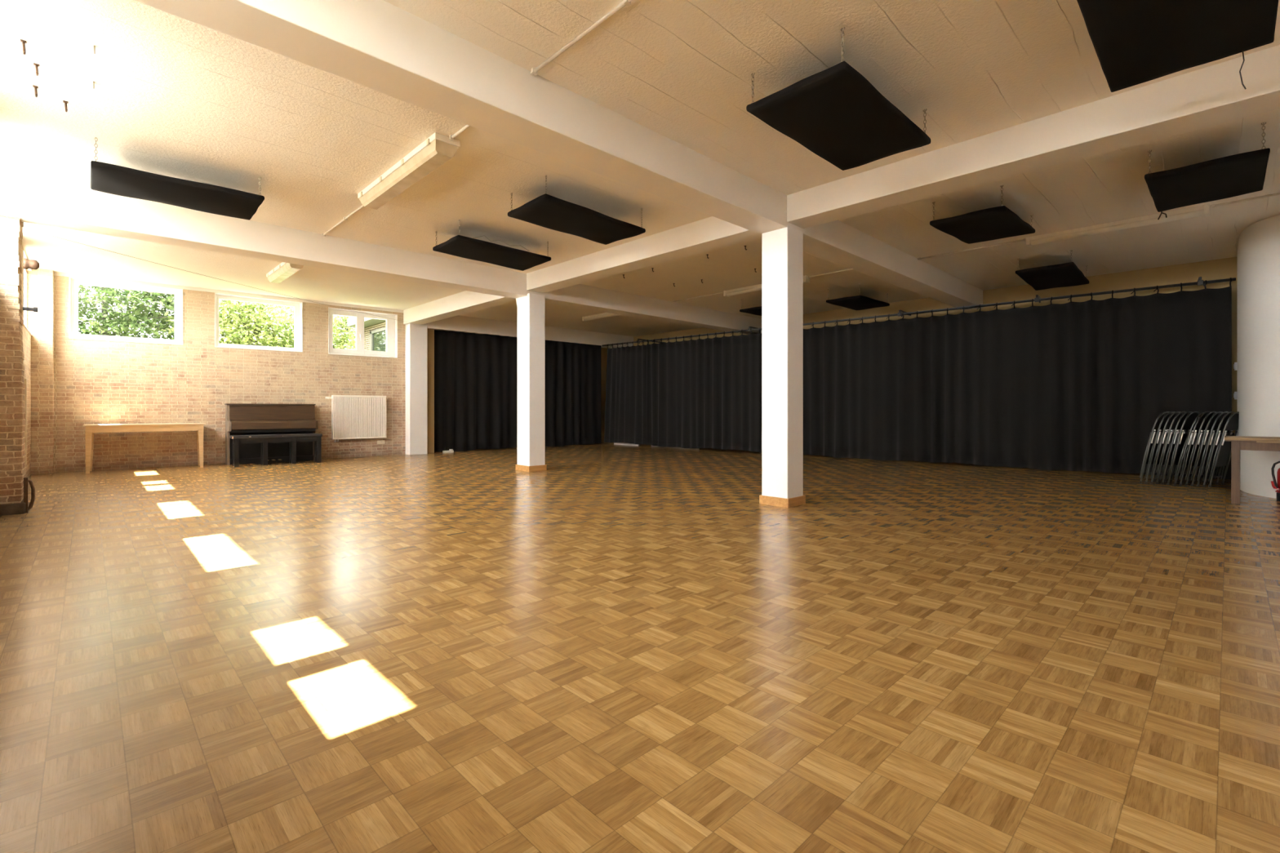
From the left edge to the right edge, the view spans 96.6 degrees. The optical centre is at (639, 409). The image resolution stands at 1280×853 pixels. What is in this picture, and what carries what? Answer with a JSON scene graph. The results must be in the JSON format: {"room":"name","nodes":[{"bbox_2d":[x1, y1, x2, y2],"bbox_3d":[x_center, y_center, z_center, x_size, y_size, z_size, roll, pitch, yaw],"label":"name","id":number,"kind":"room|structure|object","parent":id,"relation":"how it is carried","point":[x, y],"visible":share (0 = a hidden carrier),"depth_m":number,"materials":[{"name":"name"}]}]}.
{"room":"community hall","nodes":[
{"label":"community hall","id":0,"kind":"room"},
{"bbox_2d":[21,244,31,477],"bbox_3d":[-4.331,-0.685,3.392,0.260,3.370,15.700,0,0,-44],"label":"wall","id":1,"kind":"structure","parent":0,"point":[26,336],"depth_m":8.33,"materials":[{"name":"brick"}]},
{"bbox_2d":[22,249,31,335],"bbox_3d":[-8.856,-1.630,8.163,0.142,1.000,1.610,0,0,-44],"label":"window","id":2,"kind":"structure","parent":1,"relation":"in","point":[24,273],"depth_m":8.65,"materials":[{"name":"white plastic"}]},
{"bbox_2d":[53,271,405,472],"bbox_3d":[-7.534,-0.685,10.728,6.500,3.370,0.320,0,0,-41],"label":"wall","id":3,"kind":"structure","parent":0,"point":[95,381],"depth_m":10.14,"materials":[{"name":"brick"}]},
{"bbox_2d":[69,276,182,345],"bbox_3d":[-8.655,-1.625,9.659,1.425,0.990,0.192,0,0,-41],"label":"window","id":4,"kind":"structure","parent":3,"relation":"in","point":[74,282],"depth_m":9.60,"materials":[{"name":"white plastic"}]},
{"bbox_2d":[54,271,403,312],"bbox_3d":[-7.235,-2.143,10.784,5.375,0.055,0.027,0,0,-41],"label":"trim","id":5,"kind":"structure","parent":3,"relation":"attached to","point":[56,273],"depth_m":10.40,"materials":[{"name":"paint"}]},
{"bbox_2d":[214,292,302,351],"bbox_3d":[-7.248,-1.620,10.875,1.395,0.990,0.192,0,0,-41],"label":"window","id":6,"kind":"structure","parent":3,"relation":"in","point":[298,306],"depth_m":10.96,"materials":[{"name":"white plastic"}]},
{"bbox_2d":[324,395,386,442],"bbox_3d":[-5.887,0.195,11.833,1.148,0.960,0.160,0,0,-41],"label":"radiator","id":7,"kind":"object","parent":3,"relation":"attached to","point":[353,416],"visible":1,"depth_m":11.80,"materials":[{"name":"metal"}]},
{"bbox_2d":[328,306,397,358],"bbox_3d":[-5.863,-1.590,12.071,1.355,0.950,0.192,0,0,-41],"label":"window","id":8,"kind":"structure","parent":3,"relation":"in","point":[391,324],"depth_m":12.07,"materials":[{"name":"white plastic"}]},
{"bbox_2d":[377,440,384,444],"bbox_3d":[-5.550,0.710,12.218,0.156,0.080,0.024,0,0,-41],"label":"wall socket","id":9,"kind":"object","parent":3,"relation":"attached to","point":[381,442],"visible":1,"depth_m":12.21,"materials":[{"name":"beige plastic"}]},
{"bbox_2d":[475,347,607,449],"bbox_3d":[-2.775,-0.685,15.552,6.340,3.370,0.300,0,0,-44],"label":"wall","id":10,"kind":"structure","parent":0,"point":[603,350],"depth_m":16.98,"materials":[{"name":"paint"}]},
{"bbox_2d":[0,442,1279,852],"bbox_3d":[0.204,1.060,7.787,12.870,0.120,15.700,0,0,-44],"label":"floor","id":11,"kind":"structure","parent":0,"point":[610,647],"depth_m":2.27,"materials":[{"name":"brown wood"}]},
{"bbox_2d":[0,214,26,515],"bbox_3d":[-6.084,-0.585,5.498,0.235,3.170,0.385,0,0,-44],"label":"brick wall","id":12,"kind":"structure","parent":11,"relation":"on","point":[13,384],"depth_m":5.39,"materials":[{"name":"brick"}]},
{"bbox_2d":[23,477,35,512],"bbox_3d":[-5.912,0.830,5.523,0.076,0.340,0.060,0,0,-44],"label":"iron bracket","id":13,"kind":"object","parent":12,"relation":"attached to","point":[26,480],"visible":0.91,"depth_m":5.51,"materials":[{"name":"black metal"}]},
{"bbox_2d":[22,306,38,311],"bbox_3d":[-5.893,-0.966,5.513,0.100,0.042,0.052,0,0,-44],"label":"peg","id":14,"kind":"object","parent":12,"relation":"attached to","point":[26,308],"visible":1,"depth_m":5.50,"materials":[{"name":"grey metal"}]},
{"bbox_2d":[22,257,39,269],"bbox_3d":[-5.887,-1.400,5.519,0.106,0.101,0.104,0,0,-44],"label":"boss","id":15,"kind":"object","parent":12,"relation":"attached to","point":[27,264],"visible":1,"depth_m":5.49,"materials":[{"name":"beige"}]},
{"bbox_2d":[22,227,408,322],"bbox_3d":[-5.459,-1.808,8.934,0.004,0.149,6.992,0,0,8],"label":"wire","id":16,"kind":"object","parent":12,"relation":"attached to","point":[22,228],"visible":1,"depth_m":7.09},
{"bbox_2d":[26,268,53,474],"bbox_3d":[-9.358,-0.585,8.842,0.373,3.170,0.190,0,0,-41],"label":"pillar","id":17,"kind":"structure","parent":11,"relation":"on","point":[40,282],"depth_m":8.81,"materials":[{"name":"brick"}]},
{"bbox_2d":[82,422,205,473],"bbox_3d":[-8.194,0.622,9.488,1.510,0.757,0.575,0,0,-41],"label":"table","id":18,"kind":"object","parent":11,"relation":"on","point":[91,429],"visible":1,"depth_m":9.26,"materials":[{"name":"light wood"}]},
{"bbox_2d":[224,403,318,465],"bbox_3d":[-6.870,0.450,10.671,1.414,1.100,0.595,0,0,-41],"label":"upright piano","id":19,"kind":"object","parent":11,"relation":"on","point":[241,419],"visible":0.94,"depth_m":10.56,"materials":[{"name":"brown wood"}]},
{"bbox_2d":[229,433,322,466],"bbox_3d":[-6.571,0.730,10.344,1.395,0.540,0.302,0,0,-41],"label":"bench","id":20,"kind":"object","parent":11,"relation":"on","point":[291,438],"visible":1,"depth_m":10.25,"materials":[{"name":"black wood"}]},
{"bbox_2d":[405,323,426,455],"bbox_3d":[-4.989,-0.450,12.656,0.390,2.900,0.380,0,0,-44],"label":"pillar","id":21,"kind":"structure","parent":11,"relation":"on","point":[415,334],"depth_m":12.50,"materials":[{"name":"white paint"}]},
{"bbox_2d":[442,448,453,453],"bbox_3d":[-4.415,0.963,13.128,0.230,0.075,0.100,0,0,-44],"label":"box","id":22,"kind":"object","parent":11,"relation":"on","point":[450,450],"visible":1,"depth_m":13.09,"materials":[{"name":"plastic"}]},
{"bbox_2d":[515,293,546,471],"bbox_3d":[-1.791,-0.425,9.335,0.336,2.850,0.426,0,0,-44],"label":"pillar","id":23,"kind":"structure","parent":11,"relation":"on","point":[531,307],"depth_m":9.20,"materials":[{"name":"white paint"}]},
{"bbox_2d":[759,225,805,507],"bbox_3d":[1.500,-0.435,6.007,0.341,2.870,0.346,0,0,-44],"label":"pillar","id":24,"kind":"structure","parent":11,"relation":"on","point":[782,249],"depth_m":5.90,"materials":[{"name":"white paint"}]},
{"bbox_2d":[1138,411,1169,483],"bbox_3d":[6.971,0.517,7.688,0.468,0.972,0.239,0,0,-29],"label":"folding chair","id":25,"kind":"object","parent":11,"relation":"on","point":[1156,425],"visible":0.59,"depth_m":7.61,"materials":[{"name":"silver metal"}]},
{"bbox_2d":[1144,411,1175,484],"bbox_3d":[7.016,0.517,7.657,0.468,0.972,0.239,0,0,-29],"label":"folding chair","id":26,"kind":"object","parent":11,"relation":"on","point":[1157,438],"visible":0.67,"depth_m":7.58,"materials":[{"name":"grey metal"}]},
{"bbox_2d":[1150,411,1181,484],"bbox_3d":[7.060,0.517,7.625,0.468,0.972,0.239,0,0,-29],"label":"folding chair","id":27,"kind":"object","parent":11,"relation":"on","point":[1162,437],"visible":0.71,"depth_m":7.55,"materials":[{"name":"grey metal"}]},
{"bbox_2d":[1155,411,1186,484],"bbox_3d":[7.105,0.517,7.593,0.468,0.972,0.239,0,0,-29],"label":"folding chair","id":28,"kind":"object","parent":11,"relation":"on","point":[1173,424],"visible":0.57,"depth_m":7.51,"materials":[{"name":"grey metal"}]},
{"bbox_2d":[1160,411,1192,484],"bbox_3d":[7.149,0.517,7.562,0.468,0.972,0.239,0,0,-29],"label":"folding chair","id":29,"kind":"object","parent":11,"relation":"on","point":[1180,423],"visible":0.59,"depth_m":7.48,"materials":[{"name":"black plastic"}]},
{"bbox_2d":[1166,411,1199,484],"bbox_3d":[7.194,0.517,7.530,0.468,0.972,0.239,0,0,-29],"label":"folding chair","id":30,"kind":"object","parent":11,"relation":"on","point":[1190,418],"visible":0.61,"depth_m":7.45,"materials":[{"name":"black plastic"}]},
{"bbox_2d":[1173,412,1204,485],"bbox_3d":[7.255,0.521,7.475,0.468,0.964,0.270,0,0,-29],"label":"folding chair","id":31,"kind":"object","parent":11,"relation":"on","point":[1188,437],"visible":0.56,"depth_m":7.41,"materials":[{"name":"black plastic"}]},
{"bbox_2d":[1178,411,1210,485],"bbox_3d":[7.290,0.517,7.459,0.468,0.972,0.239,0,0,-29],"label":"folding chair","id":32,"kind":"object","parent":11,"relation":"on","point":[1198,423],"visible":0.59,"depth_m":7.38,"materials":[{"name":"black plastic"}]},
{"bbox_2d":[1184,411,1216,486],"bbox_3d":[7.335,0.517,7.428,0.468,0.972,0.239,0,0,-29],"label":"folding chair","id":33,"kind":"object","parent":11,"relation":"on","point":[1197,442],"visible":0.56,"depth_m":7.34,"materials":[{"name":"black plastic"}]},
{"bbox_2d":[1190,411,1222,486],"bbox_3d":[7.380,0.517,7.396,0.468,0.972,0.239,0,0,-29],"label":"folding chair","id":34,"kind":"object","parent":11,"relation":"on","point":[1202,443],"visible":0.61,"depth_m":7.31,"materials":[{"name":"black plastic"}]},
{"bbox_2d":[1195,411,1228,486],"bbox_3d":[7.424,0.517,7.364,0.468,0.972,0.239,0,0,-29],"label":"folding chair","id":35,"kind":"object","parent":11,"relation":"on","point":[1211,436],"visible":0.54,"depth_m":7.28,"materials":[{"name":"black plastic"}]},
{"bbox_2d":[1202,411,1234,487],"bbox_3d":[7.469,0.517,7.333,0.468,0.972,0.239,0,0,-29],"label":"folding chair","id":36,"kind":"object","parent":11,"relation":"on","point":[1215,440],"visible":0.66,"depth_m":7.26,"materials":[{"name":"black plastic"}]},
{"bbox_2d":[1208,411,1239,487],"bbox_3d":[7.513,0.517,7.301,0.468,0.972,0.239,0,0,-29],"label":"folding chair","id":37,"kind":"object","parent":11,"relation":"on","point":[1232,424],"visible":0.75,"depth_m":7.26,"materials":[{"name":"black plastic"}]},
{"bbox_2d":[1224,435,1279,504],"bbox_3d":[6.870,0.650,5.739,0.545,0.700,1.380,0,0,-44],"label":"table","id":38,"kind":"object","parent":11,"relation":"on","point":[1237,442],"visible":1,"depth_m":6.00,"materials":[{"name":"brown wood"}]},
{"bbox_2d":[1271,461,1279,501],"bbox_3d":[6.997,0.772,6.185,0.145,0.455,0.215,0,0,-44],"label":"fire extinguisher","id":39,"kind":"object","parent":11,"relation":"on","point":[1276,485],"visible":1,"depth_m":6.20,"materials":[{"name":"red metal"}]},
{"bbox_2d":[0,0,1279,336],"bbox_3d":[0.204,-2.295,7.787,12.870,0.250,15.700,0,0,-44],"label":"ceiling","id":40,"kind":"structure","parent":0,"point":[172,95],"depth_m":4.45,"materials":[{"name":"paint"}]},
{"bbox_2d":[20,39,26,54],"bbox_3d":[-3.628,-2.127,3.356,0.024,0.087,0.036,0,0,-44],"label":"ceiling hook","id":41,"kind":"object","parent":40,"relation":"attached to","point":[24,42],"visible":1,"depth_m":3.36,"materials":[{"name":"metal"}]},
{"bbox_2d":[32,84,38,97],"bbox_3d":[-4.059,-2.132,3.829,0.024,0.077,0.036,0,0,-44],"label":"ceiling hook","id":42,"kind":"object","parent":40,"relation":"attached to","point":[33,86],"visible":1,"depth_m":3.83,"materials":[{"name":"metal"}]},
{"bbox_2d":[33,62,39,75],"bbox_3d":[-3.794,-2.132,3.584,0.024,0.077,0.036,0,0,-44],"label":"ceiling hook","id":43,"kind":"object","parent":40,"relation":"attached to","point":[37,65],"visible":1,"depth_m":3.58,"materials":[{"name":"metal"}]},
{"bbox_2d":[62,100,67,111],"bbox_3d":[-4.049,-2.132,4.020,0.024,0.077,0.036,0,0,-44],"label":"ceiling hook","id":44,"kind":"object","parent":40,"relation":"attached to","point":[64,101],"visible":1,"depth_m":4.02,"materials":[{"name":"metal"}]},
{"bbox_2d":[93,44,95,53],"bbox_3d":[-3.263,-2.150,3.410,0.008,0.048,0.048,0,0,-44],"label":"ring","id":45,"kind":"object","parent":40,"relation":"attached to","point":[94,46],"visible":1,"depth_m":3.40,"materials":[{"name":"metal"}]},
{"bbox_2d":[90,137,264,219],"bbox_3d":[-4.158,-2.029,5.160,1.170,0.301,0.661,0,0,-44],"label":"ceiling panel","id":46,"kind":"object","parent":40,"relation":"hanging from","point":[112,179],"visible":1,"depth_m":5.02,"materials":[{"name":"black fabric"}]},
{"bbox_2d":[266,262,303,283],"bbox_3d":[-5.425,-2.103,8.716,0.230,0.135,1.430,0,0,-44],"label":"ceiling lamp","id":47,"kind":"object","parent":40,"relation":"attached to","point":[282,271],"visible":0.74,"depth_m":8.60,"materials":[{"name":"plastic"}]},
{"bbox_2d":[321,204,364,235],"bbox_3d":[-3.334,-2.156,6.458,0.036,0.029,1.715,0,0,-44],"label":"cable conduit","id":48,"kind":"object","parent":40,"relation":"attached to","point":[362,206],"visible":0.66,"depth_m":6.48,"materials":[{"name":"paint"}]},
{"bbox_2d":[357,132,460,209],"bbox_3d":[-2.146,-2.103,5.175,0.230,0.135,1.780,0,0,-44],"label":"ceiling lamp","id":49,"kind":"object","parent":40,"relation":"attached to","point":[437,148],"visible":1,"depth_m":4.93,"materials":[{"name":"plastic"}]},
{"bbox_2d":[448,124,470,140],"bbox_3d":[-1.213,-2.156,4.241,0.036,0.029,0.860,0,0,-44],"label":"cable conduit","id":50,"kind":"object","parent":40,"relation":"attached to","point":[451,136],"visible":0.43,"depth_m":4.44,"materials":[{"name":"paint"}]},
{"bbox_2d":[432,219,551,271],"bbox_3d":[-1.839,-2.039,7.172,1.280,0.282,0.664,0,0,-44],"label":"ceiling panel","id":51,"kind":"object","parent":40,"relation":"hanging from","point":[460,246],"visible":1,"depth_m":7.04,"materials":[{"name":"black fabric"}]},
{"bbox_2d":[507,174,645,244],"bbox_3d":[-0.635,-2.038,5.943,1.300,0.283,0.661,0,0,-44],"label":"ceiling panel","id":52,"kind":"object","parent":40,"relation":"hanging from","point":[546,211],"visible":1,"depth_m":5.79,"materials":[{"name":"black fabric"}]},
{"bbox_2d":[530,0,631,75],"bbox_3d":[1.150,-2.156,1.759,0.036,0.029,5.305,0,0,-44],"label":"cable conduit","id":53,"kind":"object","parent":40,"relation":"attached to","point":[534,71],"visible":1,"depth_m":3.28,"materials":[{"name":"paint"}]},
{"bbox_2d":[582,312,620,321],"bbox_3d":[-0.798,-2.120,12.922,0.132,0.100,1.474,0,0,-44],"label":"ceiling lamp","id":54,"kind":"object","parent":40,"relation":"attached to","point":[586,318],"visible":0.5,"depth_m":13.02,"materials":[{"name":"plastic"}]},
{"bbox_2d":[672,292,723,302],"bbox_3d":[1.130,-2.156,10.961,0.036,0.029,1.330,0,0,-44],"label":"cable conduit","id":55,"kind":"object","parent":40,"relation":"attached to","point":[718,292],"visible":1,"depth_m":10.98,"materials":[{"name":"paint"}]},
{"bbox_2d":[723,284,761,297],"bbox_3d":[1.807,-2.120,9.989,0.488,0.100,1.028,0,0,-44],"label":"ceiling lamp","id":56,"kind":"object","parent":40,"relation":"attached to","point":[727,293],"depth_m":10.17,"materials":[{"name":"plastic"}]},
{"bbox_2d":[725,281,804,296],"bbox_3d":[2.157,-2.098,9.902,0.124,0.050,1.580,0,0,-44],"label":"diffuser","id":57,"kind":"object","parent":56,"relation":"attached to","point":[756,287],"depth_m":10.15,"materials":[{"name":"plastic"}]},
{"bbox_2d":[739,298,761,315],"bbox_3d":[2.630,-2.042,11.404,1.150,0.276,0.723,0,0,-44],"label":"ceiling panel","id":58,"kind":"object","parent":40,"relation":"hanging from","point":[754,310],"visible":0.27,"depth_m":11.18,"materials":[{"name":"black fabric"}]},
{"bbox_2d":[803,275,809,283],"bbox_3d":[2.650,-2.120,9.128,0.472,0.100,0.274,0,0,-44],"label":"ceiling lamp","id":59,"kind":"object","parent":40,"relation":"attached to","point":[806,279],"depth_m":9.29,"materials":[{"name":"plastic"}]},
{"bbox_2d":[807,268,853,278],"bbox_3d":[3.201,-2.156,8.853,0.036,0.029,1.340,0,0,-44],"label":"cable conduit","id":60,"kind":"object","parent":40,"relation":"attached to","point":[809,277],"visible":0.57,"depth_m":9.03,"materials":[{"name":"paint"}]},
{"bbox_2d":[746,26,930,170],"bbox_3d":[1.396,-2.041,3.909,1.325,0.278,0.672,0,0,-44],"label":"ceiling panel","id":61,"kind":"object","parent":40,"relation":"hanging from","point":[835,113],"visible":1,"depth_m":3.75,"materials":[{"name":"black fabric"}]},
{"bbox_2d":[826,284,889,310],"bbox_3d":[4.019,-2.043,10.496,1.220,0.274,0.642,0,0,-44],"label":"ceiling panel","id":62,"kind":"object","parent":40,"relation":"hanging from","point":[859,302],"visible":1,"depth_m":10.30,"materials":[{"name":"black fabric"}]},
{"bbox_2d":[917,238,1026,260],"bbox_3d":[4.460,-2.156,7.727,0.036,0.029,1.330,0,0,-44],"label":"cable conduit","id":63,"kind":"object","parent":40,"relation":"attached to","point":[1023,239],"visible":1,"depth_m":7.67,"materials":[{"name":"paint"}]},
{"bbox_2d":[929,185,1035,244],"bbox_3d":[3.725,-2.048,6.171,1.260,0.264,0.682,0,0,-44],"label":"ceiling panel","id":64,"kind":"object","parent":40,"relation":"hanging from","point":[997,222],"visible":1,"depth_m":5.99,"materials":[{"name":"black fabric"}]},
{"bbox_2d":[1015,249,1088,290],"bbox_3d":[6.090,-2.031,8.409,1.250,0.297,0.682,0,0,-44],"label":"ceiling panel","id":65,"kind":"object","parent":40,"relation":"hanging from","point":[1066,274],"visible":1,"depth_m":8.24,"materials":[{"name":"black fabric"}]},
{"bbox_2d":[1026,204,1209,247],"bbox_3d":[5.493,-2.120,6.660,0.132,0.100,1.644,0,0,-44],"label":"ceiling lamp","id":66,"kind":"object","parent":40,"relation":"attached to","point":[1204,210],"visible":1,"depth_m":6.55,"materials":[{"name":"plastic"}]},
{"bbox_2d":[1076,0,1278,92],"bbox_3d":[2.638,-1.949,2.790,1.273,0.461,0.668,0,0,-44],"label":"ceiling panel","id":67,"kind":"object","parent":40,"relation":"hanging from","point":[1135,42],"visible":1,"depth_m":2.89,"materials":[{"name":"black fabric"}]},
{"bbox_2d":[1144,122,1270,219],"bbox_3d":[4.921,-2.024,4.960,1.230,0.312,0.708,0,0,-44],"label":"ceiling panel","id":68,"kind":"object","parent":40,"relation":"hanging from","point":[1243,173],"visible":1,"depth_m":4.79,"materials":[{"name":"black fabric"}]},
{"bbox_2d":[1209,192,1279,208],"bbox_3d":[6.875,-2.156,5.235,0.036,0.029,2.330,0,0,-44],"label":"cable conduit","id":69,"kind":"object","parent":40,"relation":"attached to","point":[1212,206],"visible":1,"depth_m":5.89,"materials":[{"name":"paint"}]},
{"bbox_2d":[426,256,1236,453],"bbox_3d":[2.401,-0.685,9.916,6.750,3.370,15.700,0,0,-44],"label":"wall","id":70,"kind":"structure","parent":0,"point":[1225,268],"depth_m":9.87,"materials":[{"name":"paint"}]},
{"bbox_2d":[0,172,761,334],"bbox_3d":[-1.564,-2.020,9.611,12.370,0.400,0.340,0,0,-44],"label":"beam","id":71,"kind":"structure","parent":70,"relation":"attached to","point":[34,201],"depth_m":6.84,"materials":[{"name":"paint"}]},
{"bbox_2d":[403,290,515,324],"bbox_3d":[-3.536,-2.040,11.028,0.310,0.360,4.440,0,0,-44],"label":"beam","id":72,"kind":"structure","parent":70,"relation":"attached to","point":[466,301],"depth_m":10.95,"materials":[{"name":"paint"}]},
{"bbox_2d":[426,326,602,345],"bbox_3d":[-2.901,-1.823,14.440,5.070,0.035,0.027,0,0,-44],"label":"trim","id":73,"kind":"structure","parent":70,"relation":"attached to","point":[433,327],"depth_m":13.84,"materials":[{"name":"paint"}]},
{"bbox_2d":[426,315,633,348],"bbox_3d":[-2.699,-2.022,15.035,6.450,0.395,0.550,0,0,-44],"label":"beam","id":74,"kind":"structure","parent":70,"relation":"attached to","point":[460,322],"depth_m":14.22,"materials":[{"name":"paint"}]},
{"bbox_2d":[434,329,601,452],"bbox_3d":[-2.964,-0.422,14.642,4.890,2.855,0.157,0,0,-41],"label":"curtain","id":75,"kind":"object","parent":74,"relation":"hanging from","point":[476,375],"visible":0.83,"depth_m":14.11,"materials":[{"name":"black fabric"}]},
{"bbox_2d":[134,0,982,310],"bbox_3d":[1.710,-2.035,6.232,12.370,0.370,0.330,0,0,-44],"label":"beam","id":76,"kind":"structure","parent":70,"relation":"attached to","point":[380,46],"depth_m":3.63,"materials":[{"name":"paint"}]},
{"bbox_2d":[526,216,761,293],"bbox_3d":[-0.180,-2.060,7.672,0.320,0.320,4.370,0,0,-44],"label":"beam","id":77,"kind":"structure","parent":70,"relation":"attached to","point":[709,233],"depth_m":7.28,"materials":[{"name":"paint"}]},
{"bbox_2d":[613,442,699,449],"bbox_3d":[0.371,0.973,15.156,3.052,0.055,0.102,0,0,43],"label":"baseboard","id":78,"kind":"structure","parent":70,"relation":"attached to","point":[616,443],"depth_m":15.54,"materials":[{"name":"white plastic"}]},
{"bbox_2d":[601,276,1235,346],"bbox_3d":[3.970,-1.817,12.457,12.455,0.135,1.195,0,0,42],"label":"rail","id":79,"kind":"object","parent":70,"relation":"attached to","point":[1200,282],"visible":0.99,"depth_m":9.89,"materials":[{"name":"metal"}]},
{"bbox_2d":[604,339,648,444],"bbox_3d":[-0.382,-0.444,15.572,1.667,2.773,0.093,0,0,42],"label":"curtain","id":80,"kind":"object","parent":79,"relation":"hanging from","point":[625,408],"visible":1,"depth_m":15.54,"materials":[{"name":"black fabric"}]},
{"bbox_2d":[646,327,760,452],"bbox_3d":[1.449,-0.430,13.895,3.350,2.801,0.127,0,0,42],"label":"curtain","id":81,"kind":"object","parent":79,"relation":"hanging from","point":[705,393],"visible":1,"depth_m":13.76,"materials":[{"name":"black fabric"}]},
{"bbox_2d":[759,277,1231,479],"bbox_3d":[5.461,-0.415,10.387,7.398,2.833,0.155,0,0,42],"label":"curtain","id":82,"kind":"object","parent":79,"relation":"hanging from","point":[1070,386],"visible":0.84,"depth_m":9.57,"materials":[{"name":"black fabric"}]},
{"bbox_2d":[786,44,1279,228],"bbox_3d":[3.457,-2.060,3.991,0.320,0.320,5.320,0,0,-44],"label":"beam","id":83,"kind":"structure","parent":70,"relation":"attached to","point":[1215,94],"depth_m":4.18,"materials":[{"name":"paint"}]},
{"bbox_2d":[1236,213,1279,497],"bbox_3d":[8.441,-0.635,6.450,2.700,3.270,2.315,0,0,-44],"label":"round column","id":84,"kind":"structure","parent":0,"point":[1258,258],"depth_m":6.58,"materials":[{"name":"white paint"}]},
{"bbox_2d":[1233,362,1237,370],"bbox_3d":[8.363,-0.600,8.010,0.090,0.110,0.038,0,0,-44],"label":"light switch","id":85,"kind":"object","parent":84,"relation":"attached to","point":[1235,365],"visible":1,"depth_m":7.98,"materials":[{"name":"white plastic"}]},
{"bbox_2d":[1233,391,1237,399],"bbox_3d":[8.363,-0.190,8.010,0.090,0.110,0.038,0,0,-44],"label":"light switch","id":86,"kind":"object","parent":84,"relation":"attached to","point":[1235,394],"visible":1,"depth_m":7.98,"materials":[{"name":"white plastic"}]},
{"label":"outside","id":87,"kind":"structure","parent":0,"visible":0},
{"bbox_3d":[-8.202,-0.400,29.371,30.900,0.400,26.400,0,0,-44],"label":"lawn","id":88,"kind":"structure","parent":87,"visible":0},
{"bbox_2d":[78,284,174,339],"bbox_3d":[-12.451,-2.427,13.255,4.356,3.814,3.466,0,0,-32],"label":"tree","id":89,"kind":"object","parent":88,"relation":"on","point":[105,322],"visible":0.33,"depth_m":13.05,"materials":[{"name":"green plant"}]},
{"bbox_2d":[81,286,287,346],"bbox_3d":[-11.800,-2.637,15.410,3.270,4.174,4.525,0,0,33],"label":"tree","id":90,"kind":"object","parent":88,"relation":"on","point":[171,298],"visible":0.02,"depth_m":14.35,"materials":[{"name":"green plant"}]},
{"bbox_2d":[162,299,334,347],"bbox_3d":[-9.807,-1.845,14.398,3.655,2.660,2.803,0,0,-35],"label":"tree","id":91,"kind":"object","parent":88,"relation":"on","point":[246,326],"visible":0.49,"depth_m":14.16,"materials":[{"name":"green plant"}]},
{"bbox_2d":[260,305,355,349],"bbox_3d":[-10.892,-2.380,18.225,4.506,3.779,3.159,0,0,-20],"label":"tree","id":92,"kind":"object","parent":88,"relation":"on","point":[275,305],"visible":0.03,"depth_m":17.91,"materials":[{"name":"green plant"}]},
{"bbox_2d":[292,315,355,349],"bbox_3d":[-9.205,-1.940,17.311,2.567,2.739,2.299,0,0,-21],"label":"tree","id":93,"kind":"object","parent":88,"relation":"on","point":[342,340],"visible":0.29,"depth_m":17.14,"materials":[{"name":"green plant"}]},
{"bbox_2d":[346,316,386,351],"bbox_3d":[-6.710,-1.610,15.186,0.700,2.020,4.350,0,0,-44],"label":"annex building","id":94,"kind":"structure","parent":88,"relation":"on","point":[375,330],"depth_m":16.00,"materials":[{"name":"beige brick"}]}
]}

